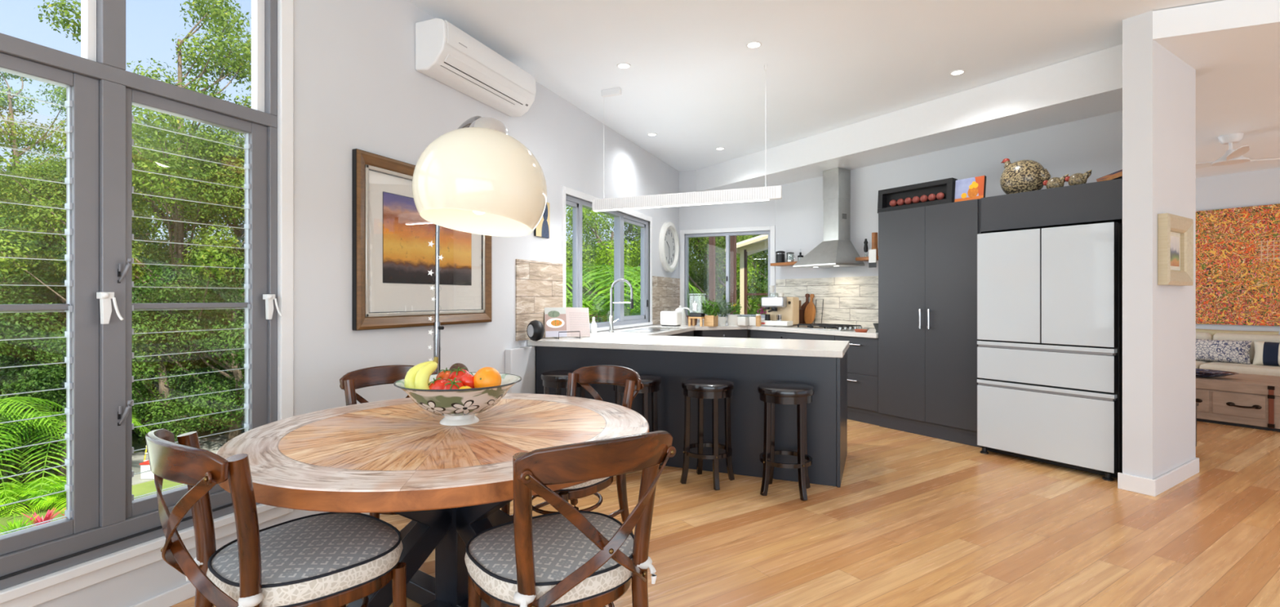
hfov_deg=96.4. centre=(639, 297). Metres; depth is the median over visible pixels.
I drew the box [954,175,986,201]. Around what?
painting
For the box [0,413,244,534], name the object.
ground
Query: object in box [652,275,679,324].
backsplash
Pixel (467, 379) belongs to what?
tomato
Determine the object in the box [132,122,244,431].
tree
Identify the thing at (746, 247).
pavilion
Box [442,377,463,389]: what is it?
tomato
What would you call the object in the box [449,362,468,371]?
avocado
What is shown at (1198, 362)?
seat cushion
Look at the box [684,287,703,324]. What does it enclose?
chives
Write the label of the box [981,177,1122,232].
upper cabinet
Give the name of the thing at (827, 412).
breakfast bar
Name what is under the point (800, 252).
grinder
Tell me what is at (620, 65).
diffuser
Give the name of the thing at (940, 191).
shadow box
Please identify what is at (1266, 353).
sofa cushion
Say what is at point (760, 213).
wall
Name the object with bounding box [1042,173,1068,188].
figurine
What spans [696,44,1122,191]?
beam
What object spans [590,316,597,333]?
soap bottle
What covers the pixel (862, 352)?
base cabinet
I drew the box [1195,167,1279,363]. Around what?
wall
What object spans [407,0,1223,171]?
ceiling
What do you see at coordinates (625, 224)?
tree
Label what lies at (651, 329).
sink
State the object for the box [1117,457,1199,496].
baseboard
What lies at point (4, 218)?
tree
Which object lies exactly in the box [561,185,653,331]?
window
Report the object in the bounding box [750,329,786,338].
base cabinet
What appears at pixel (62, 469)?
palm
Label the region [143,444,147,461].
step ladder
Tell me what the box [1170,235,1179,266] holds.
picture
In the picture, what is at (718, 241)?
tree
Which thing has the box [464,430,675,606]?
dining chair
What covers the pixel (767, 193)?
linear pendant
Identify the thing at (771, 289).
coffee cup
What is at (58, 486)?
palm
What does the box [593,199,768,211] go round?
diffuser
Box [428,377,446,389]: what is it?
tomato
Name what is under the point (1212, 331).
sofa back
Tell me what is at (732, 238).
post
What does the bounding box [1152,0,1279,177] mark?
ceiling
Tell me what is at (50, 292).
tree
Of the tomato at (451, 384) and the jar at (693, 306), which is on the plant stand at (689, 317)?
the jar at (693, 306)
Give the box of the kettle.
[675,305,689,324]
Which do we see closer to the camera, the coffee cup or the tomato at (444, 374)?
the tomato at (444, 374)
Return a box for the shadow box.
[877,177,957,213]
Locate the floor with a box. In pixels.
[170,418,1279,606]
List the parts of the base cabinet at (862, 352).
drawer, drawer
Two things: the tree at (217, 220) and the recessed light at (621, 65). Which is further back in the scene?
the tree at (217, 220)
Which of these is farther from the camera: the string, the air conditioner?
the air conditioner
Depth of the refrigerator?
4.24 m
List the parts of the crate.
lid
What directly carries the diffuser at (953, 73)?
attached to the recessed light at (958, 72)
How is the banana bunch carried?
in the fruit bowl
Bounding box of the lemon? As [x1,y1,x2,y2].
[458,385,471,388]
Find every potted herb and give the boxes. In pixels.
[702,298,720,326]
[714,299,732,325]
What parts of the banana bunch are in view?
stem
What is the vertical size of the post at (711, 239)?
3.200 m
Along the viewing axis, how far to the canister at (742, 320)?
7.12 m
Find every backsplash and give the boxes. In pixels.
[515,258,563,340]
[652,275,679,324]
[775,275,878,328]
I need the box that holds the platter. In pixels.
[1195,368,1239,377]
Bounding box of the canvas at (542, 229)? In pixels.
[533,201,549,238]
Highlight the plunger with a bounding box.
[786,252,795,262]
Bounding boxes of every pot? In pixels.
[686,315,697,324]
[704,315,718,326]
[718,316,726,325]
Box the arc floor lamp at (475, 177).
[412,115,546,373]
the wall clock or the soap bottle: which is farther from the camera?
the wall clock
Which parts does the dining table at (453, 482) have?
leg, leg, floor rail, floor rail, post, floor rail, leg, leg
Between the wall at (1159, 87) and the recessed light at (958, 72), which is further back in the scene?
the recessed light at (958, 72)
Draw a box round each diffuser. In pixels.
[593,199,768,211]
[618,63,629,68]
[747,42,759,47]
[951,71,963,75]
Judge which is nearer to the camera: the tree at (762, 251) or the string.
the string
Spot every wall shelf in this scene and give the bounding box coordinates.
[770,261,797,266]
[855,255,878,261]
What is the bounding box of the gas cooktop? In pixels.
[793,323,869,330]
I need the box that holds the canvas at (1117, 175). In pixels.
[1096,168,1122,182]
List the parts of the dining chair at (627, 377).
leg, leg, leg, seat, rail, leg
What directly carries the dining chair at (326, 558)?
on the floor
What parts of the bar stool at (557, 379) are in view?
leg, seat, leg, leg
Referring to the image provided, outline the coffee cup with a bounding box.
[768,284,774,292]
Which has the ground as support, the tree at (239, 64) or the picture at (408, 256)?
the tree at (239, 64)
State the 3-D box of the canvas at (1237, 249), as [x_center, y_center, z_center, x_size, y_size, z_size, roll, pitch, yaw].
[7.967,-0.412,7.571,0.042,1.555,2.900,0,0,-33]
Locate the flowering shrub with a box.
[756,304,766,314]
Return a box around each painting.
[351,148,492,330]
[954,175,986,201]
[1157,213,1193,285]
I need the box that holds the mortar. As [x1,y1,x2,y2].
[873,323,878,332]
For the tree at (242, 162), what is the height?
10.518 m
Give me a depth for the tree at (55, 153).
20.42 m
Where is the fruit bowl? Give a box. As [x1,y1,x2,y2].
[393,371,521,425]
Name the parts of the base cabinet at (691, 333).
door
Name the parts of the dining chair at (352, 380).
leg, leg, rail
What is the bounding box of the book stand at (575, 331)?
[554,330,580,338]
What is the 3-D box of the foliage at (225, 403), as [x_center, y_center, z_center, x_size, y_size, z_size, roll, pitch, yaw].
[-12.366,1.452,17.562,5.314,6.193,4.882,0,0,3]
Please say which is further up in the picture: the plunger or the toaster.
the plunger
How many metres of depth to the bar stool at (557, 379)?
4.29 m
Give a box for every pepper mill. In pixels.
[863,238,867,256]
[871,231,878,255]
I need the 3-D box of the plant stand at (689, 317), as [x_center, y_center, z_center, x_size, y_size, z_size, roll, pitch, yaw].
[0.713,0.297,7.104,0.188,0.115,0.140,0,0,33]
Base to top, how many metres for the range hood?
1.160 m
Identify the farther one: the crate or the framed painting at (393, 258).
the crate
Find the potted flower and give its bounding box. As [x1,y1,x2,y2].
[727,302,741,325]
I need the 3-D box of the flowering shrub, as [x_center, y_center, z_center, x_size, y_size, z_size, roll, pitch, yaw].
[4.050,2.183,16.338,4.130,4.581,2.448,0,0,15]
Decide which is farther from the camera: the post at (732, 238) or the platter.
the post at (732, 238)
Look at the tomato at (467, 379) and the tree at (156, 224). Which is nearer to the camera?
the tomato at (467, 379)
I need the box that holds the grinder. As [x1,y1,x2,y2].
[797,248,803,261]
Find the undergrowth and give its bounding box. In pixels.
[0,392,152,499]
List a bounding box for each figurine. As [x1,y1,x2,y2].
[1000,158,1050,194]
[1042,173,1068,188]
[1064,169,1092,185]
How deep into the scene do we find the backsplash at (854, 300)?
6.95 m
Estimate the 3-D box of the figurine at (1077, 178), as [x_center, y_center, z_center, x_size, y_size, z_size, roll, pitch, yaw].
[3.342,-0.896,4.362,0.101,0.123,0.167,0,0,-33]
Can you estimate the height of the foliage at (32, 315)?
6.881 m
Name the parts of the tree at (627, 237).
crown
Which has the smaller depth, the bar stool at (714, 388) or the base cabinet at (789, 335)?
the bar stool at (714, 388)
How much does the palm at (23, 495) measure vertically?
0.736 m
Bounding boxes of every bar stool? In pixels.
[541,369,585,397]
[613,373,661,468]
[680,377,734,489]
[757,382,814,500]
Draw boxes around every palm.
[0,395,65,502]
[0,410,150,503]
[0,475,66,517]
[26,480,66,512]
[565,263,718,321]
[565,286,640,323]
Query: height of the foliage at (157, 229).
11.861 m
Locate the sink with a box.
[617,326,683,332]
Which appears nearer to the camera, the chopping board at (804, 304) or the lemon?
the lemon
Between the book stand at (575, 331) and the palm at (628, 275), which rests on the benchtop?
the book stand at (575, 331)
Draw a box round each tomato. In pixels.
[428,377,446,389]
[435,367,453,380]
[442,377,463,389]
[448,366,470,380]
[459,372,474,387]
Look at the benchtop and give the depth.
4.58 m
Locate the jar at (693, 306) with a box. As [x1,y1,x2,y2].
[688,293,706,316]
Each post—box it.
[708,236,715,308]
[729,235,736,314]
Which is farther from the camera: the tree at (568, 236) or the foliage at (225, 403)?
the tree at (568, 236)
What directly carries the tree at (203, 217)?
on the ground
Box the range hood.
[792,167,864,267]
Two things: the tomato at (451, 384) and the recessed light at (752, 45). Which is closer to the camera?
the tomato at (451, 384)
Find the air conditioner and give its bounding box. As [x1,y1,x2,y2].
[415,17,536,116]
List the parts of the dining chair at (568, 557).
leg, leg, seat, rail, leg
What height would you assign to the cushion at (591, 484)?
0.066 m
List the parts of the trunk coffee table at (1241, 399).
handle, drawer, lid, drawer, handle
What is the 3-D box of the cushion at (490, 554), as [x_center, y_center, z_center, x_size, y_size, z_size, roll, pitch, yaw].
[-0.261,0.800,1.782,0.515,0.066,0.488,0,0,-32]
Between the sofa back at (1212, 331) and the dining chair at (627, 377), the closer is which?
the dining chair at (627, 377)
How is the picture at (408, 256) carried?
attached to the framed painting at (393, 258)
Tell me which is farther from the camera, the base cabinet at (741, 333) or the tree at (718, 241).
the tree at (718, 241)
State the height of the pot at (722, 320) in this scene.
0.110 m
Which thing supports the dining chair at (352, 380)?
on the floor
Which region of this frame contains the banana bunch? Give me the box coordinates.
[404,356,438,389]
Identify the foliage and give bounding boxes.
[0,227,162,420]
[132,245,244,442]
[144,229,759,351]
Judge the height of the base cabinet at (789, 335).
0.765 m
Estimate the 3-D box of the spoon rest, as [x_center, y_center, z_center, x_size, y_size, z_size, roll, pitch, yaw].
[2.264,0.340,5.865,0.087,0.030,0.149,0,0,-33]
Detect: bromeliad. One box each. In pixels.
[0,514,36,533]
[22,506,66,525]
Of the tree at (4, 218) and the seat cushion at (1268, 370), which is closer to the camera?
the seat cushion at (1268, 370)
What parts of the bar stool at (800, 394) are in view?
leg, leg, seat, leg, leg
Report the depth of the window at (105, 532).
2.20 m
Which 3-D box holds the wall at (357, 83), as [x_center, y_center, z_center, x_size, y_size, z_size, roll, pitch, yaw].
[-1.647,-0.235,3.218,0.120,3.210,11.470,0,0,23]
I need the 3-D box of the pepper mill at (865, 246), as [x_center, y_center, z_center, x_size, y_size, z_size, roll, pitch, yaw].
[2.579,-0.564,6.537,0.048,0.215,0.048,0,0,-33]
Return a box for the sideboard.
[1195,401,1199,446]
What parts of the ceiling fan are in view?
blade, down rod, blade, blade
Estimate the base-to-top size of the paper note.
0.200 m
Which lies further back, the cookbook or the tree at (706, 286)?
the tree at (706, 286)
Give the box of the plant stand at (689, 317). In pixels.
[688,316,704,326]
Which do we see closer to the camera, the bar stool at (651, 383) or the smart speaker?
the bar stool at (651, 383)
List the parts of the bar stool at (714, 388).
leg, leg, seat, leg, leg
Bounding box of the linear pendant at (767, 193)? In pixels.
[592,65,782,211]
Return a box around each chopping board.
[800,293,809,323]
[804,293,815,323]
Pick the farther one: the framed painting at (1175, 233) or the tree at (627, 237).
the tree at (627, 237)
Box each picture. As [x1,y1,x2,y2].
[383,191,471,284]
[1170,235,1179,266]
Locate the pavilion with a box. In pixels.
[724,234,768,314]
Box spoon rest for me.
[854,328,867,332]
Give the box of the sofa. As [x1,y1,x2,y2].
[1195,331,1279,376]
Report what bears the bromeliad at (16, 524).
on the garden path
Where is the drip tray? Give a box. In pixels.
[760,320,792,325]
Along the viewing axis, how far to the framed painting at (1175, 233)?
3.83 m
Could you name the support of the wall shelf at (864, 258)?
attached to the wall at (1095, 144)
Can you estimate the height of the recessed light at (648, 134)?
0.006 m
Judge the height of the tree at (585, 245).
7.225 m
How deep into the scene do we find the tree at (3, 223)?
16.77 m
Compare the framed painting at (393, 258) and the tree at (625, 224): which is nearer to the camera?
the framed painting at (393, 258)
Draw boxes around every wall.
[33,0,679,606]
[679,169,775,337]
[775,111,1122,328]
[1122,10,1195,479]
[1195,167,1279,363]
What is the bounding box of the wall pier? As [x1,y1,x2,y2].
[505,346,534,393]
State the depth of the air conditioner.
3.81 m
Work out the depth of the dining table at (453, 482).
2.06 m
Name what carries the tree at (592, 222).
on the ground
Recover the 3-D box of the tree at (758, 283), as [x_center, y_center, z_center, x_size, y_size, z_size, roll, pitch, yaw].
[5.199,1.361,18.011,5.424,6.881,5.905,0,0,27]
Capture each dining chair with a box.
[145,428,406,606]
[339,364,436,518]
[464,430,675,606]
[501,364,643,533]
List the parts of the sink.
bowl, bowl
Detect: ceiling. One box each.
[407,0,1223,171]
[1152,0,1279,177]
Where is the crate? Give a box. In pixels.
[139,459,154,479]
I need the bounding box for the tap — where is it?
[608,278,633,332]
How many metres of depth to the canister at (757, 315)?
7.02 m
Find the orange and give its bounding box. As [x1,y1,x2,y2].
[473,366,501,387]
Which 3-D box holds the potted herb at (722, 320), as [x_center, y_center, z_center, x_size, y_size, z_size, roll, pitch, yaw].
[1.043,0.191,7.246,0.239,0.329,0.202,0,0,15]
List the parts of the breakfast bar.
panel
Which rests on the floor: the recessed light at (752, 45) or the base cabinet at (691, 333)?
the base cabinet at (691, 333)
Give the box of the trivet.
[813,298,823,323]
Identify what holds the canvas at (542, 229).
attached to the wall at (357, 83)
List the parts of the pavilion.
post, post, handrail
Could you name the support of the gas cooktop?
on the benchtop
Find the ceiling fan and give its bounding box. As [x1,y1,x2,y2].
[1195,133,1279,168]
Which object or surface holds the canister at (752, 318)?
on the benchtop
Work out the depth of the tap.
5.87 m
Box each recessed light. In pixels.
[617,62,631,69]
[647,133,657,136]
[715,146,724,150]
[746,40,761,48]
[949,69,964,75]
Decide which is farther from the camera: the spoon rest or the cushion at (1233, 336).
the cushion at (1233, 336)
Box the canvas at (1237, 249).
[1195,203,1279,325]
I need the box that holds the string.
[428,240,443,360]
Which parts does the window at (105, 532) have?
handle, louvre lever, louvre lever, sub sill, sill, louvre clip frame, handle, trim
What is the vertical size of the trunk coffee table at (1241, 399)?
0.432 m
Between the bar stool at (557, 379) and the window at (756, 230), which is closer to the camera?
the bar stool at (557, 379)
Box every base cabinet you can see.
[668,330,693,336]
[693,328,747,337]
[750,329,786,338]
[786,332,835,340]
[835,335,879,425]
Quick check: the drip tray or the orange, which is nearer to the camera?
the orange
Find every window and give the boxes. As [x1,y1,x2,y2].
[0,0,293,606]
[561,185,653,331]
[680,225,775,319]
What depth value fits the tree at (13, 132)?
21.10 m
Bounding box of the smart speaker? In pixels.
[526,320,544,341]
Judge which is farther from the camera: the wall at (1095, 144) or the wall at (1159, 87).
the wall at (1095, 144)
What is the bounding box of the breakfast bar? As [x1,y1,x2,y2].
[536,346,847,487]
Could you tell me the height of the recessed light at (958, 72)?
0.006 m
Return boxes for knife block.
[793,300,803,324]
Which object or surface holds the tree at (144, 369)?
on the ground
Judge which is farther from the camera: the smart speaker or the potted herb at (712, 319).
the potted herb at (712, 319)
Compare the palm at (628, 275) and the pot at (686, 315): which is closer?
the pot at (686, 315)
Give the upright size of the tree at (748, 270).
8.481 m
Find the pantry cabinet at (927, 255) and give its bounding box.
[878,198,991,447]
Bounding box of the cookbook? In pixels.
[544,306,590,337]
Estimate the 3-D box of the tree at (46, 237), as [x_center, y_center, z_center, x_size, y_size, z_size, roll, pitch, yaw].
[-22.449,-0.203,20.703,5.948,9.466,6.591,0,0,33]
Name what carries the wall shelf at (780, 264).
attached to the wall at (1095, 144)
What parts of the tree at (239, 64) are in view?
crown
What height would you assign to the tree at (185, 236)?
6.881 m
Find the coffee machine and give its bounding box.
[760,293,799,325]
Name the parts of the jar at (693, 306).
glass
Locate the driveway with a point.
(212, 443)
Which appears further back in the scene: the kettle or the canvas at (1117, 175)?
the kettle
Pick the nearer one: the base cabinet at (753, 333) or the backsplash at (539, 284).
the backsplash at (539, 284)
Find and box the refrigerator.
[977,222,1122,480]
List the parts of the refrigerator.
glass, door, glass, glass, drawer, drawer, glass, door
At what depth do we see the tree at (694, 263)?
23.34 m
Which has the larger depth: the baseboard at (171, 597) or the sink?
the sink
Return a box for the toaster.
[660,311,681,326]
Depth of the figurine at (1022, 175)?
4.67 m
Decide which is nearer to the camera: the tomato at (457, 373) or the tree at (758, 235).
the tomato at (457, 373)
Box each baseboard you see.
[129,512,382,606]
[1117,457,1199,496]
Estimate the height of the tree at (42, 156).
11.570 m
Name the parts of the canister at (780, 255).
lid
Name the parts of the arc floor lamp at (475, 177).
arc arm, bulb, lamp shade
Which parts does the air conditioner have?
panel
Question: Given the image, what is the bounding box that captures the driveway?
[41,429,244,484]
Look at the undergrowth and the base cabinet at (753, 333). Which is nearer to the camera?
the base cabinet at (753, 333)
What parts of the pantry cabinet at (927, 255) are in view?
door, handle, handle, door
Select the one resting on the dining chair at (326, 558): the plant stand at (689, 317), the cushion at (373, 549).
the cushion at (373, 549)
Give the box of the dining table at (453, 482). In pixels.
[216,392,648,606]
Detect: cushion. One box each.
[206,512,402,606]
[464,511,633,604]
[561,476,608,488]
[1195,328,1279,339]
[1195,331,1212,339]
[1195,338,1251,364]
[1195,360,1210,368]
[1199,360,1279,376]
[1213,333,1279,362]
[1253,341,1279,365]
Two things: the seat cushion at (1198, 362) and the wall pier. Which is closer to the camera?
the wall pier
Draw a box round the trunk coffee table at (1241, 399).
[1195,373,1279,431]
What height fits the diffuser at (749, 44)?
0.003 m
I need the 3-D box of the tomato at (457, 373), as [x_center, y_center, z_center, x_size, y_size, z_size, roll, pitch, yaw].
[-0.753,0.333,2.387,0.091,0.086,0.091,0,0,-43]
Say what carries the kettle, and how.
on the benchtop
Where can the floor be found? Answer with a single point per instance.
(913, 519)
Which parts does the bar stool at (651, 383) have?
leg, seat, leg, leg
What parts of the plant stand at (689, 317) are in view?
leg, leg, leg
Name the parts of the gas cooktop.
plate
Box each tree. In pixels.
[0,0,251,441]
[0,71,154,268]
[0,148,64,269]
[0,153,151,279]
[0,153,208,354]
[0,164,66,261]
[0,200,45,395]
[0,217,66,430]
[0,234,66,411]
[8,219,244,433]
[25,254,244,443]
[26,111,244,413]
[41,124,222,357]
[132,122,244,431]
[133,139,244,349]
[133,227,244,429]
[169,132,244,387]
[565,205,697,321]
[565,224,604,322]
[565,235,608,306]
[566,217,739,319]
[582,240,752,309]
[584,223,698,293]
[605,237,768,310]
[634,231,768,314]
[697,235,768,312]
[702,234,768,314]
[736,258,768,314]
[746,234,768,267]
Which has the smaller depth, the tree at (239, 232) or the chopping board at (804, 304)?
the chopping board at (804, 304)
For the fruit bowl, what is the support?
on the dining table at (453, 482)
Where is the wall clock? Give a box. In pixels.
[658,222,679,271]
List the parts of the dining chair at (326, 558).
rail, leg, leg, seat, leg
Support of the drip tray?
on the coffee machine
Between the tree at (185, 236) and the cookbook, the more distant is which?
the tree at (185, 236)
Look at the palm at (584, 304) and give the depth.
10.36 m
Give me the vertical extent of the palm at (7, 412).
2.357 m
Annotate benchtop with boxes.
[527,321,878,357]
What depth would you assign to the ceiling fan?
5.81 m
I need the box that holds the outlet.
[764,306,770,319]
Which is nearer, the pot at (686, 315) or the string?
the string
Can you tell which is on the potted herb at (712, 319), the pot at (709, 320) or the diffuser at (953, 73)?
the pot at (709, 320)
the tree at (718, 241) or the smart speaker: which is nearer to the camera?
the smart speaker
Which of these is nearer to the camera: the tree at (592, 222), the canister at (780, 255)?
the canister at (780, 255)
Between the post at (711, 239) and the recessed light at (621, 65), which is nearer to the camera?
the recessed light at (621, 65)
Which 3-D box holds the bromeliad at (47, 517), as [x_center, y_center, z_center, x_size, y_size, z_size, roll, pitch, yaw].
[-11.397,4.276,10.948,0.625,0.389,0.653,0,0,38]
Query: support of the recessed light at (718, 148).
in the ceiling at (692, 80)
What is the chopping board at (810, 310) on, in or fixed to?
on the benchtop
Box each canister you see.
[737,315,749,325]
[748,315,755,325]
[755,313,760,326]
[775,250,785,262]
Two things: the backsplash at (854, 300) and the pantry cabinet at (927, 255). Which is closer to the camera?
the pantry cabinet at (927, 255)
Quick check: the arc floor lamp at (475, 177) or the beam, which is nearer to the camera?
the arc floor lamp at (475, 177)
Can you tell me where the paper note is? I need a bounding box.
[868,248,875,267]
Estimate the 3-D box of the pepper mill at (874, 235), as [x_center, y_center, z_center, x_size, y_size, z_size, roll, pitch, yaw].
[2.636,-0.592,6.431,0.068,0.270,0.068,0,0,-33]
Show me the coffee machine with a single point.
(780, 311)
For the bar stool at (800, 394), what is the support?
on the floor

